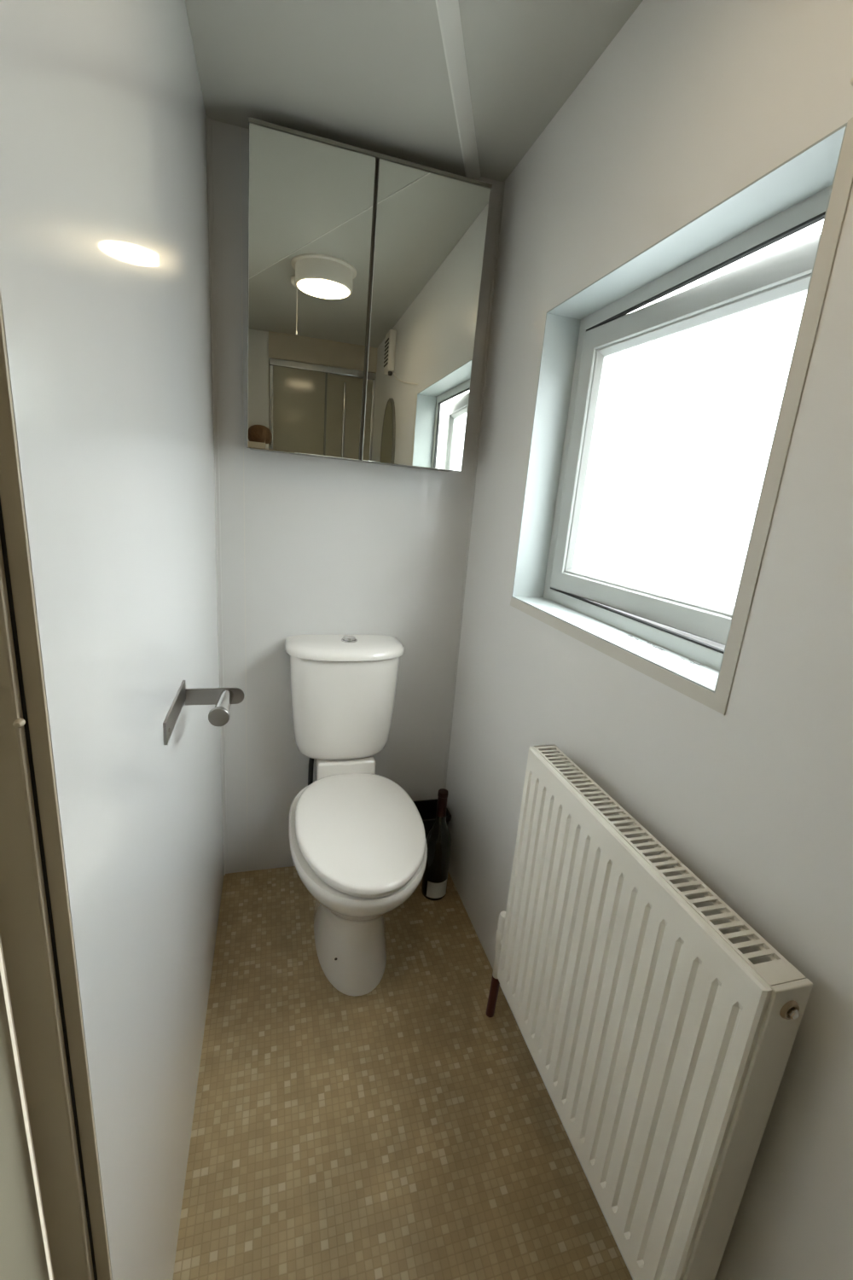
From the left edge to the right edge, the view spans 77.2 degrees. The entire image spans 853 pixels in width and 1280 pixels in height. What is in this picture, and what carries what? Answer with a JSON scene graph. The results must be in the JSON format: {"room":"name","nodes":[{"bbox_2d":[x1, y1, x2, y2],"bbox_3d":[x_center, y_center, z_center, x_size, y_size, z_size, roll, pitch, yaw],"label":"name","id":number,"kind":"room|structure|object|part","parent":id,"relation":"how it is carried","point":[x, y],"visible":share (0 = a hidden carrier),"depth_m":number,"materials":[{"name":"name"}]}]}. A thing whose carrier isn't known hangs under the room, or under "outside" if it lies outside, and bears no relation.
{"room":"bathroom","nodes":[
{"label":"bathroom","id":0,"kind":"room"},
{"bbox_2d":[0,0,224,1279],"bbox_3d":[-0.520,-0.073,0.998,0.120,2.239,1.288,0,16,-16],"label":"wall","id":1,"kind":"structure","parent":0,"point":[105,295],"depth_m":0.61,"materials":[{"name":"white paint"}]},
{"bbox_2d":[162,680,244,744],"bbox_3d":[-0.384,0.128,0.942,0.110,0.053,0.198,0,16,-16],"label":"toilet roll holder","id":2,"kind":"object","parent":1,"relation":"attached to","point":[223,698],"visible":1,"depth_m":0.99,"materials":[{"name":"silver metal"}]},
{"bbox_3d":[-0.434,0.121,0.924,0.004,0.038,0.197,0,16,-16],"label":"plate","id":3,"kind":"part","parent":2,"relation":"part of","materials":[{"name":"silver metal"}]},
{"bbox_3d":[-0.410,0.109,1.034,0.108,0.033,0.004,0,16,-16],"label":"arm","id":4,"kind":"part","parent":2,"relation":"part of","materials":[{"name":"silver metal"}]},
{"bbox_3d":[-0.379,0.122,0.993,0.027,0.029,0.097,1,15,-13],"label":"rod","id":5,"kind":"part","parent":2,"relation":"part of","materials":[{"name":"silver metal"}]},
{"bbox_2d":[185,0,465,176],"bbox_3d":[-0.018,-1.114,0.747,0.698,0.029,1.475,0,16,-16],"label":"ceiling panel","id":6,"kind":"object","parent":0,"point":[372,75],"visible":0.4,"depth_m":1.15,"materials":[{"name":"grey paint"}]},
{"bbox_2d":[436,0,480,180],"bbox_3d":[-0.004,-1.111,0.745,0.035,0.029,1.632,7,15,8],"label":"trim","id":7,"kind":"structure","parent":6,"relation":"attached to","point":[449,14],"depth_m":1.16,"materials":[{"name":"white"}]},
{"bbox_2d":[211,119,500,872],"bbox_3d":[-0.259,-0.258,1.768,1.045,2.239,0.100,0,16,-16],"label":"wall","id":8,"kind":"structure","parent":0,"point":[333,546],"depth_m":1.72,"materials":[{"name":"grey paint"}]},
{"bbox_2d":[206,116,227,874],"bbox_3d":[-0.626,-0.245,1.607,0.012,2.239,0.010,0,16,-16],"label":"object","id":9,"kind":"structure","parent":8,"relation":"attached to","point":[209,137],"depth_m":1.52,"materials":[{"name":"grey paint"}]},
{"bbox_2d":[239,126,248,871],"bbox_3d":[-0.556,-0.246,1.632,0.002,2.239,0.001,0,16,-16],"label":"trim","id":10,"kind":"structure","parent":8,"relation":"attached to","point":[240,126],"depth_m":1.56,"materials":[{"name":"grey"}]},
{"bbox_2d":[246,116,492,471],"bbox_3d":[-0.171,-0.882,1.487,0.627,0.744,0.126,0,16,-16],"label":"upper cabinet","id":11,"kind":"object","parent":8,"relation":"attached to","point":[365,266],"visible":1,"depth_m":1.42,"materials":[{"name":"silver metal"}]},
{"bbox_3d":[-0.307,-0.866,1.397,0.315,0.729,0.015,0,16,-16],"label":"door","id":12,"kind":"part","parent":11,"relation":"part of","materials":[{"name":"silver metal"}]},
{"bbox_2d":[247,122,376,459],"bbox_3d":[-0.305,-0.864,1.388,0.313,0.727,0.004,0,16,-16],"label":"mirror glass","id":13,"kind":"object","parent":11,"relation":"attached to","point":[311,197],"depth_m":1.38,"materials":[{"name":"silver"}]},
{"bbox_3d":[-0.009,-0.861,1.484,0.313,0.729,0.015,0,16,-16],"label":"door","id":14,"kind":"part","parent":11,"relation":"part of","materials":[{"name":"silver metal"}]},
{"bbox_2d":[361,158,490,471],"bbox_3d":[-0.007,-0.858,1.475,0.311,0.727,0.004,0,16,-16],"label":"mirror glass","id":15,"kind":"object","parent":11,"relation":"attached to","point":[430,231],"depth_m":1.46,"materials":[{"name":"silver"}]},
{"bbox_2d":[442,180,505,788],"bbox_3d":[0.133,-0.242,1.825,0.010,2.239,0.010,0,16,-16],"label":"trim","id":16,"kind":"structure","parent":8,"relation":"attached to","point":[503,183],"depth_m":1.74,"materials":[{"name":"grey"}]},
{"bbox_2d":[172,866,633,1279],"bbox_3d":[0.076,1.276,0.583,1.045,0.050,3.300,0,16,-16],"label":"floor","id":17,"kind":"structure","parent":0,"point":[401,1129],"depth_m":1.18,"materials":[{"name":"tile"}]},
{"bbox_2d":[285,634,427,996],"bbox_3d":[-0.212,0.495,1.569,0.391,0.898,0.684,0,16,-16],"label":"toilet","id":18,"kind":"object","parent":17,"relation":"on","point":[357,840],"visible":1,"depth_m":1.57,"materials":[{"name":"white ceramic"}]},
{"bbox_3d":[-0.251,0.025,1.691,0.380,0.037,0.184,0,16,-16],"label":"cistern lid","id":19,"kind":"part","parent":18,"relation":"part of","materials":[{"name":"white ceramic"}]},
{"bbox_3d":[-0.189,0.537,1.517,0.340,0.016,0.532,0,16,-16],"label":"seat","id":20,"kind":"part","parent":18,"relation":"part of","materials":[{"name":"white plastic"}]},
{"bbox_3d":[-0.187,0.518,1.512,0.359,0.020,0.551,0,16,-16],"label":"lid","id":21,"kind":"part","parent":18,"relation":"part of","materials":[{"name":"white plastic"}]},
{"bbox_2d":[413,798,451,838],"bbox_3d":[-0.005,0.739,1.991,0.151,0.242,0.130,0,16,-16],"label":"waste bin","id":22,"kind":"object","parent":17,"relation":"on","point":[427,808],"visible":0.22,"depth_m":2.02,"materials":[{"name":"black plastic"}]},
{"bbox_2d":[421,788,451,900],"bbox_3d":[0.041,0.700,1.839,0.089,0.404,0.090,0,16,-16],"label":"wine bottle","id":23,"kind":"object","parent":17,"relation":"on","point":[439,838],"visible":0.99,"depth_m":1.81,"materials":[{"name":"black glass"}]},
{"bbox_2d":[458,0,643,181],"bbox_3d":[0.255,-0.943,-0.013,1.045,0.080,3.300,0,16,-16],"label":"ceiling","id":24,"kind":"structure","parent":0,"point":[525,59],"depth_m":1.11,"materials":[{"name":"grey paint"}]},
{"bbox_2d":[445,0,852,1279],"bbox_3d":[0.607,0.175,0.414,0.125,2.239,3.100,0,16,-16],"label":"wall","id":25,"kind":"structure","parent":0,"point":[690,103],"depth_m":0.78,"materials":[{"name":"white paint"}]},
{"bbox_2d":[485,744,813,1279],"bbox_3d":[0.310,0.712,1.042,0.093,0.837,0.703,0,16,-16],"label":"radiator","id":26,"kind":"object","parent":25,"relation":"attached to","point":[660,1028],"visible":1,"depth_m":0.82,"materials":[{"name":"white metal"}]},
{"bbox_3d":[0.237,0.537,1.266,0.056,0.630,0.007,0,16,-16],"label":"panel","id":27,"kind":"part","parent":26,"relation":"part of","materials":[{"name":"white metal"}]},
{"bbox_3d":[0.336,0.625,0.991,0.012,0.630,0.606,0,16,-16],"label":"panel","id":28,"kind":"part","parent":26,"relation":"part of","materials":[{"name":"white metal"}]},
{"bbox_2d":[534,744,806,986],"bbox_3d":[0.341,0.322,0.906,0.054,0.011,0.608,0,16,-16],"label":"grille","id":29,"kind":"object","parent":26,"relation":"attached to","point":[773,969],"depth_m":0.78,"materials":[{"name":"white metal"}]},
{"bbox_3d":[0.399,0.703,0.700,0.056,0.630,0.008,0,16,-16],"label":"panel","id":30,"kind":"part","parent":26,"relation":"part of","materials":[{"name":"white metal"}]},
{"bbox_2d":[510,116,852,715],"bbox_3d":[0.451,-0.345,1.064,0.185,0.732,0.764,0,16,-16],"label":"window","id":31,"kind":"structure","parent":25,"relation":"in","point":[690,645],"depth_m":1.01,"materials":[{"name":"grey plastic"}]},
{"bbox_3d":[0.336,-0.005,1.131,0.003,0.024,0.764,0,16,-16],"label":"trim","id":32,"kind":"part","parent":31,"relation":"part of","materials":[{"name":"grey plastic"}]},
{"bbox_3d":[0.470,-0.035,1.171,0.066,0.032,0.729,0,16,-16],"label":"sill","id":33,"kind":"part","parent":31,"relation":"part of","materials":[{"name":"grey plastic"}]},
{"bbox_3d":[0.492,-0.358,1.087,0.045,0.629,0.658,-1,16,-20],"label":"sash","id":34,"kind":"part","parent":31,"relation":"part of","materials":[{"name":"grey plastic"}]},
{"bbox_3d":[0.457,-0.357,1.073,0.013,0.697,0.729,0,16,-16],"label":"frame","id":35,"kind":"part","parent":31,"relation":"part of","materials":[{"name":"grey plastic"}]},
{"bbox_3d":[0.461,-0.246,0.697,0.003,0.732,0.024,0,16,-16],"label":"trim","id":36,"kind":"part","parent":31,"relation":"part of","materials":[{"name":"grey plastic"}]},
{"bbox_3d":[-0.109,0.346,-0.437,0.120,2.239,1.812,0,16,-16],"label":"wall","id":37,"kind":"structure","parent":0,"visible":0},
{"bbox_2d":[0,498,97,1279],"bbox_3d":[-0.247,0.281,0.070,0.084,2.080,0.780,0,16,-16],"label":"door frame","id":38,"kind":"structure","parent":37,"relation":"in","point":[27,939],"depth_m":0.45,"materials":[{"name":"beige paint"}]},
{"bbox_2d":[0,296,111,1279],"bbox_3d":[-0.303,0.173,0.435,0.012,2.090,0.006,0,16,-16],"label":"trim","id":39,"kind":"structure","parent":37,"relation":"attached to","point":[11,494],"depth_m":0.41,"materials":[{"name":"beige paint"}]}
]}

